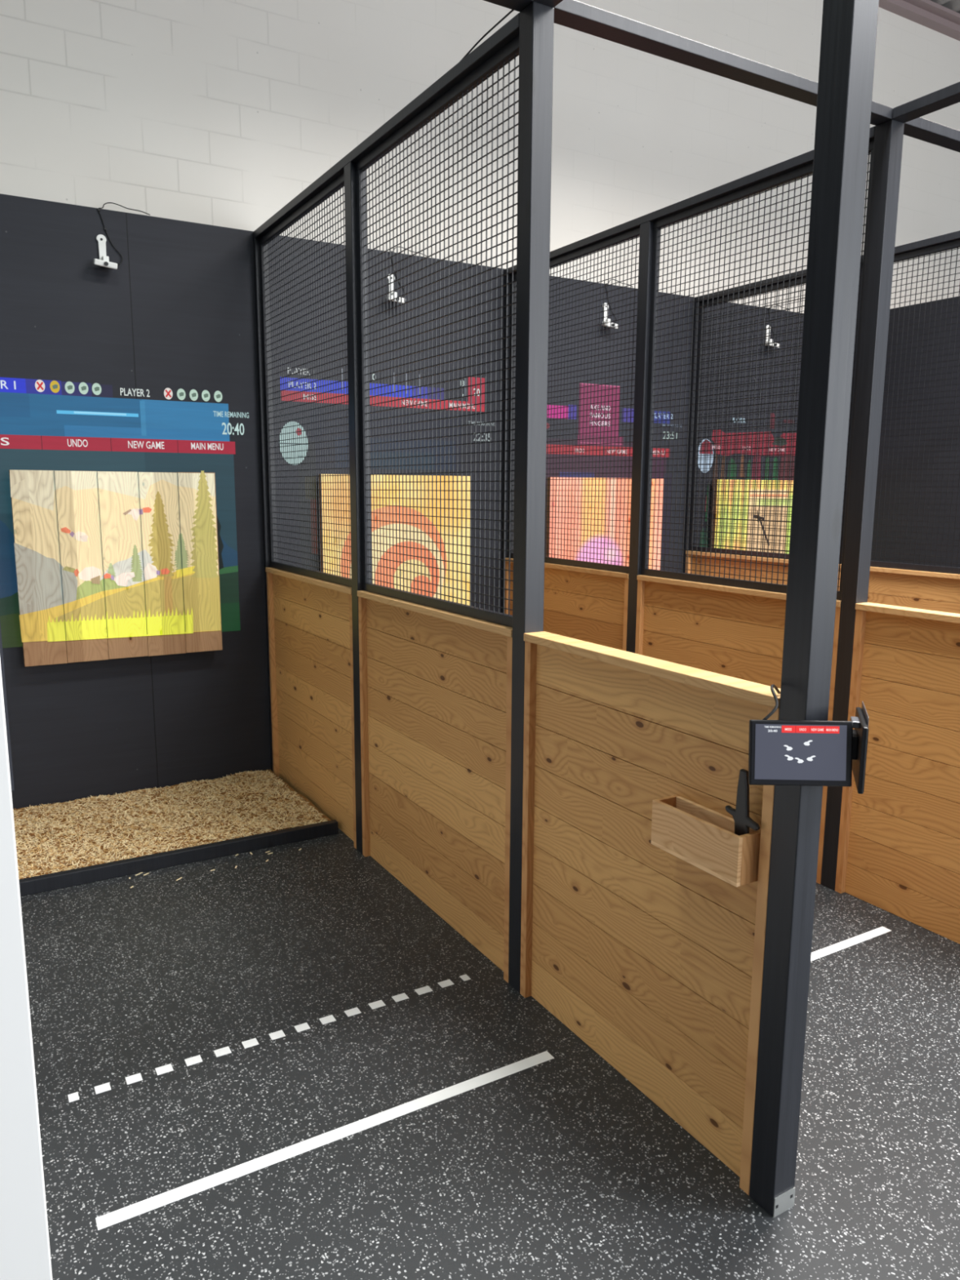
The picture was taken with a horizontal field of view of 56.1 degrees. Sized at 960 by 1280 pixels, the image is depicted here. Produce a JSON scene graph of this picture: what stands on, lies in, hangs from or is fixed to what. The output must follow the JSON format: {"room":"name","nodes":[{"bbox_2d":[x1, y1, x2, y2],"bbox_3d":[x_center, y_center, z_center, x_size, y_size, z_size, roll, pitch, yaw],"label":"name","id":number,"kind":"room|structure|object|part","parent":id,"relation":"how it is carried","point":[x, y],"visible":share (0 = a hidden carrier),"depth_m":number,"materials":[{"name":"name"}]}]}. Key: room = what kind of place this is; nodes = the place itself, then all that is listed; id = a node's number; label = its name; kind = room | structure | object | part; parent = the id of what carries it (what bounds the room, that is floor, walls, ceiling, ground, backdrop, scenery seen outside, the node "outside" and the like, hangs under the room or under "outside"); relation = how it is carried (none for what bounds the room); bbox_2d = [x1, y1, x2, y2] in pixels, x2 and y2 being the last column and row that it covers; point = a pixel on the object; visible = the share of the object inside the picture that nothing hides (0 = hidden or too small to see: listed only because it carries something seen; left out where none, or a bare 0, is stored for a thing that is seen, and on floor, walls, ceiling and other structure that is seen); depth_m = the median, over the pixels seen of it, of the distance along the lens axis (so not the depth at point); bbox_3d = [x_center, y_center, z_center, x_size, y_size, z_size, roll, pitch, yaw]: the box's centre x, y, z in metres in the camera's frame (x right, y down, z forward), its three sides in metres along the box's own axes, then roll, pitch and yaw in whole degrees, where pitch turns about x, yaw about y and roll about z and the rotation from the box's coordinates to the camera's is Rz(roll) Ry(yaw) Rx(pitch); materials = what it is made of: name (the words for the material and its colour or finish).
{"room":"sports facility","nodes":[
{"label":"sports facility","id":0,"kind":"room"},
{"bbox_2d":[0,659,52,1279],"bbox_3d":[-1.662,-0.294,2.811,0.118,3.000,3.618,-5,11,-30],"label":"wall","id":1,"kind":"structure","parent":0,"point":[24,1244],"depth_m":1.41,"materials":[{"name":"white paint"}]},
{"bbox_2d":[0,623,13,791],"bbox_3d":[-1.611,-0.907,2.748,0.004,1.770,3.598,-5,11,-30],"label":"trim","id":2,"kind":"structure","parent":1,"relation":"attached to","point":[1,643],"depth_m":1.34,"materials":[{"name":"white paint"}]},
{"bbox_2d":[0,0,959,313],"bbox_3d":[1.623,-2.194,6.753,13.200,5.480,0.200,-5,11,-30],"label":"wall","id":3,"kind":"structure","parent":0,"point":[217,113],"depth_m":5.31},
{"bbox_2d":[8,470,222,666],"bbox_3d":[-1.884,-0.394,4.736,0.998,0.985,0.080,-5,11,-30],"label":"board","id":4,"kind":"object","parent":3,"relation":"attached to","point":[109,565],"visible":1,"depth_m":4.69,"materials":[{"name":"brown wood"}]},
{"bbox_2d":[93,202,150,269],"bbox_3d":[-1.790,-2.020,4.519,0.300,0.331,0.095,-6,11,-33],"label":"camera","id":5,"kind":"object","parent":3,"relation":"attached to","point":[104,261],"visible":1,"depth_m":4.50,"materials":[{"name":"white plastic"}]},
{"bbox_3d":[-1.893,-1.950,4.513,0.048,0.151,0.012,-5,11,-30],"label":"arm","id":6,"kind":"part","parent":5,"relation":"part of","materials":[{"name":"white plastic"}]},
{"bbox_2d":[280,367,494,570],"bbox_3d":[-0.520,-0.930,5.505,1.434,1.376,0.005,-5,11,-30],"label":"screen","id":7,"kind":"object","parent":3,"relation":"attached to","point":[473,378],"visible":0.58,"depth_m":5.42,"materials":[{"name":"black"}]},
{"bbox_2d":[468,421,494,426],"bbox_3d":[0.013,-1.379,5.744,0.203,0.024,0.001,-5,11,-30],"label":"text","id":8,"kind":"object","parent":7,"relation":"on","point":[473,422],"depth_m":5.74},
{"bbox_2d":[473,432,491,441],"bbox_3d":[0.015,-1.297,5.759,0.132,0.051,0.001,-5,11,-30],"label":"clock","id":9,"kind":"object","parent":7,"relation":"on","point":[474,433],"depth_m":5.76,"materials":[{"name":"white"}]},
{"bbox_2d":[318,474,470,605],"bbox_3d":[-0.505,-0.516,5.537,0.990,0.976,0.075,-5,11,-30],"label":"board","id":10,"kind":"object","parent":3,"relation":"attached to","point":[384,476],"visible":0.35,"depth_m":5.51,"materials":[{"name":"brown wood"}]},
{"bbox_2d":[0,193,804,809],"bbox_3d":[-0.565,-0.771,5.543,7.992,3.050,0.058,-5,11,-30],"label":"wall","id":11,"kind":"structure","parent":3,"relation":"attached to","point":[178,310],"depth_m":4.97,"materials":[{"name":"black paint"}]},
{"bbox_2d":[0,377,248,648],"bbox_3d":[-1.902,-0.660,4.730,1.431,1.328,0.004,-5,11,-30],"label":"screen","id":12,"kind":"object","parent":11,"relation":"attached to","point":[46,424],"visible":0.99,"depth_m":4.65,"materials":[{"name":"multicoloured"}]},
{"bbox_2d":[213,410,248,435],"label":"clock","id":13,"kind":"object","parent":12,"relation":"on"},
{"bbox_2d":[386,246,426,303],"bbox_3d":[-0.420,-2.145,5.311,0.300,0.331,0.095,-6,11,-33],"label":"camera","id":14,"kind":"object","parent":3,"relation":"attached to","point":[392,275],"visible":0.51,"depth_m":5.29,"materials":[{"name":"white plastic"}]},
{"bbox_3d":[-0.523,-2.075,5.304,0.048,0.151,0.012,-5,11,-30],"label":"arm","id":15,"kind":"part","parent":14,"relation":"part of","materials":[{"name":"white plastic"}]},
{"bbox_2d":[545,477,663,569],"bbox_3d":[0.870,-0.642,6.332,0.990,0.976,0.075,-5,11,-30],"label":"board","id":16,"kind":"object","parent":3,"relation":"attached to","point":[657,481],"visible":0.41,"depth_m":6.22,"materials":[{"name":"brown wood"}]},
{"bbox_2d":[546,382,681,555],"bbox_3d":[0.895,-1.018,6.329,1.335,1.492,0.005,-5,11,-30],"label":"screen","id":17,"kind":"object","parent":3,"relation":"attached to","point":[662,463],"visible":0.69,"depth_m":6.23,"materials":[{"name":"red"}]},
{"bbox_2d":[662,431,677,439],"bbox_3d":[1.379,-1.483,6.537,0.135,0.054,0.001,-5,11,-30],"label":"clock","id":18,"kind":"object","parent":17,"relation":"on","point":[663,432],"depth_m":6.53,"materials":[{"name":"white"}]},
{"bbox_2d":[601,279,632,328],"bbox_3d":[0.949,-2.270,6.102,0.300,0.331,0.095,-6,11,-33],"label":"camera","id":19,"kind":"object","parent":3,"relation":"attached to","point":[605,306],"visible":0.7,"depth_m":6.08,"materials":[{"name":"white plastic"}]},
{"bbox_3d":[0.847,-2.200,6.096,0.048,0.151,0.012,-5,11,-30],"label":"arm","id":20,"kind":"part","parent":19,"relation":"part of","materials":[{"name":"white plastic"}]},
{"bbox_2d":[697,413,796,546],"bbox_3d":[2.079,-1.171,7.007,1.081,1.182,0.004,-5,11,-30],"label":"screen","id":21,"kind":"object","parent":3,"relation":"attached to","point":[754,437],"visible":0.45,"depth_m":6.96,"materials":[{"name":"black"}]},
{"bbox_2d":[710,479,793,553],"bbox_3d":[2.181,-0.762,7.088,0.990,0.976,0.076,-5,11,-30],"label":"board","id":22,"kind":"object","parent":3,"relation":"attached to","point":[752,482],"visible":0.33,"depth_m":6.97,"materials":[{"name":"brown wood"}]},
{"bbox_2d":[764,304,789,347],"bbox_3d":[2.296,-2.393,6.880,0.300,0.331,0.095,-6,11,-33],"label":"camera","id":23,"kind":"object","parent":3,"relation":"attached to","point":[766,326],"visible":0.56,"depth_m":6.85,"materials":[{"name":"white plastic"}]},
{"bbox_3d":[2.193,-2.324,6.874,0.048,0.151,0.012,-5,11,-30],"label":"arm","id":24,"kind":"part","parent":23,"relation":"part of","materials":[{"name":"white plastic"}]},
{"bbox_2d":[878,0,959,40],"bbox_3d":[1.728,-4.851,6.150,13.200,0.080,0.160,-5,11,-30],"label":"trim","id":25,"kind":"structure","parent":3,"relation":"attached to","point":[929,14],"depth_m":7.21,"materials":[{"name":"grey paint"}]},
{"bbox_2d":[20,776,959,1279],"bbox_3d":[3.885,1.189,3.373,13.200,0.050,9.300,-5,11,-30],"label":"floor","id":26,"kind":"structure","parent":0,"point":[561,1167],"depth_m":2.48,"materials":[{"name":"rubber"}]},
{"bbox_2d":[67,1092,79,1102],"bbox_3d":[-1.137,1.278,2.520,0.026,0.001,0.036,-5,11,-30],"label":"tape","id":27,"kind":"object","parent":26,"relation":"on","point":[73,1096],"visible":1,"depth_m":2.52,"materials":[{"name":"white plastic"}]},
{"bbox_2d":[93,1082,111,1093],"bbox_3d":[-1.071,1.272,2.558,0.040,0.001,0.036,-5,11,-30],"label":"tape","id":28,"kind":"object","parent":26,"relation":"on","point":[106,1086],"visible":1,"depth_m":2.56,"materials":[{"name":"white plastic"}]},
{"bbox_2d":[124,1072,142,1084],"bbox_3d":[-0.998,1.266,2.600,0.042,0.001,0.036,-5,11,-30],"label":"tape","id":29,"kind":"object","parent":26,"relation":"on","point":[135,1077],"visible":1,"depth_m":2.60,"materials":[{"name":"white plastic"}]},
{"bbox_2d":[155,1063,173,1075],"bbox_3d":[-0.925,1.259,2.642,0.045,0.001,0.036,-5,11,-30],"label":"tape","id":30,"kind":"object","parent":26,"relation":"on","point":[168,1068],"visible":1,"depth_m":2.64,"materials":[{"name":"white plastic"}]},
{"bbox_2d":[13,769,331,879],"bbox_3d":[-1.625,0.894,4.550,1.484,0.053,1.040,-5,11,-30],"label":"chips","id":31,"kind":"object","parent":26,"relation":"on","point":[85,832],"visible":0.98,"depth_m":4.51,"materials":[{"name":"beige wood"}]},
{"bbox_2d":[18,819,337,896],"bbox_3d":[-1.350,0.983,4.091,1.487,0.062,0.040,-5,11,-30],"label":"floor curb","id":32,"kind":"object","parent":26,"relation":"on","point":[67,878],"depth_m":4.05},
{"bbox_2d":[184,1054,202,1066],"bbox_3d":[-0.853,1.252,2.684,0.045,0.001,0.036,-5,11,-30],"label":"tape","id":33,"kind":"object","parent":26,"relation":"on","point":[195,1060],"visible":1,"depth_m":2.68,"materials":[{"name":"white plastic"}]},
{"bbox_2d":[213,1046,231,1057],"bbox_3d":[-0.779,1.245,2.727,0.045,0.001,0.036,-5,11,-30],"label":"tape","id":34,"kind":"object","parent":26,"relation":"on","point":[226,1050],"visible":1,"depth_m":2.73,"materials":[{"name":"white plastic"}]},
{"bbox_2d":[241,1038,258,1048],"bbox_3d":[-0.706,1.239,2.769,0.044,0.001,0.036,-5,11,-30],"label":"tape","id":35,"kind":"object","parent":26,"relation":"on","point":[253,1042],"visible":1,"depth_m":2.77,"materials":[{"name":"white plastic"}]},
{"bbox_2d":[268,1030,285,1039],"bbox_3d":[-0.633,1.232,2.811,0.043,0.001,0.036,-5,11,-30],"label":"tape","id":36,"kind":"object","parent":26,"relation":"on","point":[280,1033],"visible":1,"depth_m":2.81,"materials":[{"name":"white plastic"}]},
{"bbox_2d":[293,1022,310,1031],"bbox_3d":[-0.562,1.226,2.852,0.042,0.001,0.036,-5,11,-30],"label":"tape","id":37,"kind":"object","parent":26,"relation":"on","point":[304,1026],"visible":1,"depth_m":2.85,"materials":[{"name":"white plastic"}]},
{"bbox_2d":[95,1050,554,1230],"bbox_3d":[-0.337,1.302,2.404,1.274,0.001,0.040,-5,11,-30],"label":"tape","id":38,"kind":"object","parent":26,"relation":"on","point":[108,1220],"visible":1,"depth_m":2.34,"materials":[{"name":"white plastic"}]},
{"bbox_2d":[319,1014,336,1024],"bbox_3d":[-0.490,1.219,2.894,0.045,0.001,0.036,-5,11,-30],"label":"tape","id":39,"kind":"object","parent":26,"relation":"on","point":[331,1018],"visible":1,"depth_m":2.89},
{"bbox_2d":[344,1007,361,1017],"bbox_3d":[-0.415,1.212,2.937,0.046,0.001,0.036,-5,11,-30],"label":"tape","id":40,"kind":"object","parent":26,"relation":"on","point":[355,1011],"visible":1,"depth_m":2.94,"materials":[{"name":"white plastic"}]},
{"bbox_2d":[368,1000,386,1009],"bbox_3d":[-0.341,1.205,2.980,0.048,0.001,0.036,-5,11,-30],"label":"tape","id":41,"kind":"object","parent":26,"relation":"on","point":[380,1003],"visible":1,"depth_m":2.98,"materials":[{"name":"white plastic"}]},
{"bbox_2d":[391,992,408,1002],"bbox_3d":[-0.267,1.199,3.022,0.048,0.001,0.036,-5,11,-30],"label":"tape","id":42,"kind":"object","parent":26,"relation":"on","point":[403,996],"visible":1,"depth_m":3.02,"materials":[{"name":"white plastic"}]},
{"bbox_2d":[413,985,432,995],"bbox_3d":[-0.192,1.192,3.066,0.053,0.001,0.036,-5,11,-30],"label":"tape","id":43,"kind":"object","parent":26,"relation":"on","point":[425,989],"visible":1,"depth_m":3.06,"materials":[{"name":"white plastic"}]},
{"bbox_2d":[437,978,454,987],"bbox_3d":[-0.118,1.185,3.109,0.047,0.001,0.036,-5,11,-30],"label":"tape","id":44,"kind":"object","parent":26,"relation":"on","point":[446,983],"visible":1,"depth_m":3.11,"materials":[{"name":"white plastic"}]},
{"bbox_2d":[459,973,471,981],"bbox_3d":[-0.052,1.179,3.147,0.027,0.001,0.036,-5,11,-30],"label":"tape","id":45,"kind":"object","parent":26,"relation":"on","point":[464,977],"visible":1,"depth_m":3.15,"materials":[{"name":"white plastic"}]},
{"bbox_2d":[253,0,879,1217],"bbox_3d":[-0.239,-0.426,3.510,0.081,3.045,3.829,-5,11,-30],"label":"divider","id":46,"kind":"object","parent":26,"relation":"on","point":[507,771],"visible":1,"depth_m":2.76,"materials":[{"name":"wood"}]},
{"bbox_3d":[-1.196,-0.683,5.126,0.073,3.007,0.039,-5,11,-30],"label":"post","id":47,"kind":"part","parent":46,"relation":"part of","materials":[{"name":"black metal"}]},
{"bbox_3d":[-1.183,0.208,5.244,0.071,1.211,0.032,-5,11,-30],"label":"edge trim","id":48,"kind":"part","parent":46,"relation":"part of","materials":[{"name":"brown wood"}]},
{"bbox_3d":[-0.862,-1.198,4.468,0.026,1.769,1.268,-5,11,-30],"label":"frame","id":49,"kind":"part","parent":46,"relation":"part of","materials":[{"name":"black metal"}]},
{"bbox_3d":[-0.871,0.298,4.718,0.021,1.209,1.260,-5,11,-30],"label":"wood panel","id":50,"kind":"part","parent":46,"relation":"part of","materials":[{"name":"brown wood"}]},
{"bbox_3d":[-0.559,0.387,4.193,0.071,1.211,0.032,-5,11,-30],"label":"edge trim","id":51,"kind":"part","parent":46,"relation":"part of","materials":[{"name":"brown wood"}]},
{"bbox_3d":[-0.527,-0.490,3.999,0.073,3.007,0.073,-5,11,-30],"label":"post","id":52,"kind":"part","parent":46,"relation":"part of","materials":[{"name":"black metal"}]},
{"bbox_3d":[-0.505,0.403,4.103,0.071,1.211,0.032,-5,11,-30],"label":"edge trim","id":53,"kind":"part","parent":46,"relation":"part of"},
{"bbox_3d":[-0.526,-1.994,3.760,0.073,0.038,2.658,-5,11,-30],"label":"rail","id":54,"kind":"part","parent":46,"relation":"part of","materials":[{"name":"black metal"}]},
{"bbox_3d":[-0.191,0.493,3.573,0.021,1.209,1.270,-5,11,-30],"label":"wood panel","id":55,"kind":"part","parent":46,"relation":"part of","materials":[{"name":"brown wood"}]},
{"bbox_3d":[-0.182,-1.002,3.323,0.026,1.769,1.278,-5,11,-30],"label":"frame","id":56,"kind":"part","parent":46,"relation":"part of","materials":[{"name":"black metal"}]},
{"bbox_2d":[461,9,514,60],"bbox_3d":[-0.001,-1.877,2.834,0.023,0.044,0.700,-5,11,-30],"label":"power cable","id":57,"kind":"object","parent":46,"relation":"on","point":[511,11],"visible":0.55,"depth_m":2.77,"materials":[{"name":"black plastic"}]},
{"bbox_3d":[0.124,0.584,3.043,0.071,1.211,0.032,-5,11,-30],"label":"edge trim","id":58,"kind":"part","parent":46,"relation":"part of","materials":[{"name":"brown wood"}]},
{"bbox_3d":[0.177,0.599,2.954,0.071,1.211,0.032,-5,11,-30],"label":"edge trim","id":59,"kind":"part","parent":46,"relation":"part of","materials":[{"name":"brown wood"}]},
{"bbox_3d":[0.155,-0.313,2.847,0.073,3.045,0.073,-5,11,-30],"label":"post","id":60,"kind":"part","parent":46,"relation":"part of","materials":[{"name":"black metal"}]},
{"bbox_2d":[533,0,563,7],"bbox_3d":[0.458,-1.748,2.095,0.073,0.038,1.095,-5,11,-30],"label":"overhead beam","id":61,"kind":"structure","parent":46,"relation":"on","point":[553,3],"depth_m":2.55,"materials":[{"name":"black metal"}]},
{"bbox_3d":[0.427,0.671,2.533,0.021,1.209,1.014,-5,11,-30],"label":"wood panel","id":62,"kind":"part","parent":46,"relation":"part of","materials":[{"name":"brown wood"}]},
{"bbox_2d":[650,795,760,887],"bbox_3d":[0.546,0.482,2.193,0.080,0.118,0.294,-5,11,-30],"label":"wooden box","id":63,"kind":"object","parent":46,"relation":"attached to","point":[705,838],"visible":0.95,"depth_m":2.15,"materials":[{"name":"brown wood"}]},
{"bbox_2d":[724,768,759,835],"bbox_3d":[0.605,0.377,2.074,0.012,0.163,0.100,-5,11,-30],"label":"tool","id":64,"kind":"object","parent":63,"relation":"in","point":[740,815],"visible":0.98,"depth_m":2.07,"materials":[{"name":"black plastic"}]},
{"bbox_2d":[483,0,959,152],"bbox_3d":[0.841,-1.895,2.983,8.042,0.038,0.073,-5,11,-30],"label":"overhead beam","id":65,"kind":"structure","parent":46,"relation":"on","point":[572,14],"depth_m":2.90,"materials":[{"name":"black metal"}]},
{"bbox_3d":[0.676,0.743,2.112,0.071,1.211,0.032,-5,11,-30],"label":"edge trim","id":66,"kind":"part","parent":46,"relation":"part of","materials":[{"name":"brown wood"}]},
{"bbox_2d":[747,684,853,786],"bbox_3d":[0.673,0.199,1.941,0.213,0.194,0.148,1,10,2],"label":"tablet","id":67,"kind":"object","parent":46,"relation":"attached to","point":[797,753],"visible":1,"depth_m":1.88,"materials":[{"name":"black plastic"}]},
{"bbox_2d":[764,725,781,732],"bbox_3d":[0.611,0.186,1.882,0.029,0.013,0.019,-5,11,-30],"label":"clock","id":68,"kind":"object","parent":67,"relation":"on","point":[766,728],"depth_m":1.88,"materials":[{"name":"white"}]},
{"bbox_3d":[0.671,0.237,1.882,0.205,0.128,0.018,1,10,2],"label":"glass","id":69,"kind":"part","parent":67,"relation":"part of","materials":[{"name":"black glass"}]},
{"bbox_3d":[0.708,-0.153,1.915,0.073,3.045,0.073,-5,11,-30],"label":"post","id":70,"kind":"part","parent":46,"relation":"part of","materials":[{"name":"black metal"}]},
{"bbox_2d":[849,701,868,794],"bbox_3d":[0.810,0.227,1.943,0.032,0.156,0.190,3,10,18],"label":"tablet","id":71,"kind":"object","parent":46,"relation":"attached to","point":[860,722],"visible":0.83,"depth_m":1.89,"materials":[{"name":"black plastic"}]},
{"bbox_3d":[0.804,0.176,1.932,0.016,0.014,0.050,3,10,18],"label":"bracket arm","id":72,"kind":"part","parent":71,"relation":"part of","materials":[{"name":"grey metal"}]},
{"bbox_3d":[0.823,0.235,1.940,0.001,0.134,0.182,3,10,18],"label":"glass","id":73,"kind":"part","parent":71,"relation":"part of","materials":[{"name":"black glass"}]},
{"bbox_3d":[0.830,0.225,1.955,0.002,0.155,0.155,3,10,18],"label":"plate","id":74,"kind":"part","parent":71,"relation":"part of","materials":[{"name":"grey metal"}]},
{"bbox_2d":[501,119,959,943],"bbox_3d":[1.140,-0.552,4.307,0.081,3.045,3.829,-5,11,-30],"label":"divider","id":75,"kind":"object","parent":26,"relation":"on","point":[893,846],"visible":0.67,"depth_m":3.94,"materials":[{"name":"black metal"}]},
{"bbox_3d":[0.196,0.082,6.041,0.071,1.211,0.032,-5,11,-30],"label":"edge trim","id":76,"kind":"part","parent":75,"relation":"part of","materials":[{"name":"brown wood"}]},
{"bbox_3d":[0.183,-0.809,5.923,0.073,3.007,0.039,-5,11,-30],"label":"post","id":77,"kind":"part","parent":75,"relation":"part of","materials":[{"name":"black metal"}]},
{"bbox_3d":[0.508,0.172,5.515,0.021,1.209,1.260,-5,11,-30],"label":"wood panel","id":78,"kind":"part","parent":75,"relation":"part of","materials":[{"name":"brown wood"}]},
{"bbox_3d":[0.517,-1.324,5.265,0.026,1.769,1.268,-5,11,-30],"label":"frame","id":79,"kind":"part","parent":75,"relation":"part of","materials":[{"name":"black metal"}]},
{"bbox_3d":[0.820,0.261,4.990,0.071,1.211,0.032,-5,11,-30],"label":"edge trim","id":80,"kind":"part","parent":75,"relation":"part of","materials":[{"name":"brown wood"}]},
{"bbox_3d":[0.852,-0.617,4.796,0.073,3.007,0.073,-5,11,-30],"label":"post","id":81,"kind":"part","parent":75,"relation":"part of","materials":[{"name":"black metal"}]},
{"bbox_3d":[0.873,0.277,4.900,0.071,1.211,0.032,-5,11,-30],"label":"edge trim","id":82,"kind":"part","parent":75,"relation":"part of","materials":[{"name":"brown wood"}]},
{"bbox_3d":[0.853,-2.120,4.557,0.073,0.038,2.658,-5,11,-30],"label":"rail","id":83,"kind":"part","parent":75,"relation":"part of","materials":[{"name":"black metal"}]},
{"bbox_3d":[1.188,0.367,4.370,0.021,1.209,1.270,-5,11,-30],"label":"wood panel","id":84,"kind":"part","parent":75,"relation":"part of","materials":[{"name":"brown wood"}]},
{"bbox_3d":[1.196,-1.128,4.120,0.026,1.769,1.278,-5,11,-30],"label":"frame","id":85,"kind":"part","parent":75,"relation":"part of","materials":[{"name":"black metal"}]},
{"bbox_3d":[1.502,0.458,3.840,0.071,1.211,0.032,-5,11,-30],"label":"edge trim","id":86,"kind":"part","parent":75,"relation":"part of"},
{"bbox_3d":[1.556,0.473,3.751,0.071,1.211,0.032,-5,11,-30],"label":"edge trim","id":87,"kind":"part","parent":75,"relation":"part of","materials":[{"name":"brown wood"}]},
{"bbox_3d":[1.534,-0.439,3.644,0.073,3.045,0.073,-5,11,-30],"label":"post","id":88,"kind":"part","parent":75,"relation":"part of","materials":[{"name":"black metal"}]},
{"bbox_3d":[1.806,0.545,3.330,0.021,1.209,1.014,-5,11,-30],"label":"wood panel","id":89,"kind":"part","parent":75,"relation":"part of","materials":[{"name":"brown wood"}]},
{"bbox_2d":[892,81,959,122],"bbox_3d":[1.837,-1.874,2.892,0.073,0.038,1.095,-5,11,-30],"label":"overhead beam","id":90,"kind":"structure","parent":75,"relation":"on","point":[948,95],"depth_m":3.24,"materials":[{"name":"black metal"}]},
{"bbox_2d":[682,231,959,613],"bbox_3d":[2.519,-0.678,5.104,0.081,3.045,3.829,-5,11,-30],"label":"divider","id":91,"kind":"object","parent":26,"relation":"on","point":[926,587],"visible":0.34,"depth_m":5.35,"materials":[{"name":"wood planks"},{"name":"black steel"},{"name":"black wire mesh"}]},
{"bbox_3d":[1.575,-0.044,6.838,0.071,1.211,0.032,-5,11,-30],"label":"edge trim","id":92,"kind":"part","parent":91,"relation":"part of","materials":[{"name":"brown wood"}]},
{"bbox_3d":[1.562,-0.935,6.720,0.073,3.007,0.039,-5,11,-30],"label":"post","id":93,"kind":"part","parent":91,"relation":"part of","materials":[{"name":"black metal"}]},
{"bbox_3d":[1.887,0.045,6.312,0.021,1.209,1.260,-5,11,-30],"label":"wood panel","id":94,"kind":"part","parent":91,"relation":"part of","materials":[{"name":"brown wood"}]},
{"bbox_3d":[1.896,-1.450,6.062,0.026,1.769,1.268,-5,11,-30],"label":"frame","id":95,"kind":"part","parent":91,"relation":"part of","materials":[{"name":"black metal"}]},
{"bbox_3d":[2.231,-2.246,5.354,0.073,0.038,2.658,-5,11,-30],"label":"rail","id":96,"kind":"part","parent":91,"relation":"part of","materials":[{"name":"black metal"}]},
{"bbox_3d":[2.252,0.150,5.697,0.071,1.211,0.032,-5,11,-30],"label":"edge trim","id":97,"kind":"part","parent":91,"relation":"part of","materials":[{"name":"brown wood"}]},
{"bbox_3d":[2.230,-0.743,5.593,0.073,3.007,0.073,-5,11,-30],"label":"post","id":98,"kind":"part","parent":91,"relation":"part of","materials":[{"name":"black metal"}]},
{"bbox_3d":[2.575,-1.254,4.917,0.026,1.769,1.278,-5,11,-30],"label":"frame","id":99,"kind":"part","parent":91,"relation":"part of","materials":[{"name":"black metal"}]},
{"bbox_3d":[2.567,0.241,5.167,0.021,1.209,1.270,-5,11,-30],"label":"wood panel","id":100,"kind":"part","parent":91,"relation":"part of","materials":[{"name":"brown wood"}]},
{"bbox_2d":[810,926,891,961],"bbox_3d":[1.041,1.176,3.200,1.268,0.001,0.040,-5,11,-30],"label":"tape","id":101,"kind":"object","parent":26,"relation":"on","point":[847,943],"visible":0.36,"depth_m":3.40,"materials":[{"name":"white plastic"}]},
{"bbox_2d":[871,296,959,567],"bbox_3d":[4.017,-0.771,5.677,0.050,3.055,4.458,-5,11,-30],"label":"wall","id":102,"kind":"structure","parent":0,"point":[956,300],"depth_m":6.74,"materials":[{"name":"black paint"}]},
{"bbox_2d":[930,0,959,13],"bbox_3d":[3.990,-4.283,2.476,13.350,0.040,9.260,-5,11,-30],"label":"ceiling","id":103,"kind":"structure","parent":0,"point":[953,5],"depth_m":7.20,"materials":[{"name":"grey metal"}]}
]}

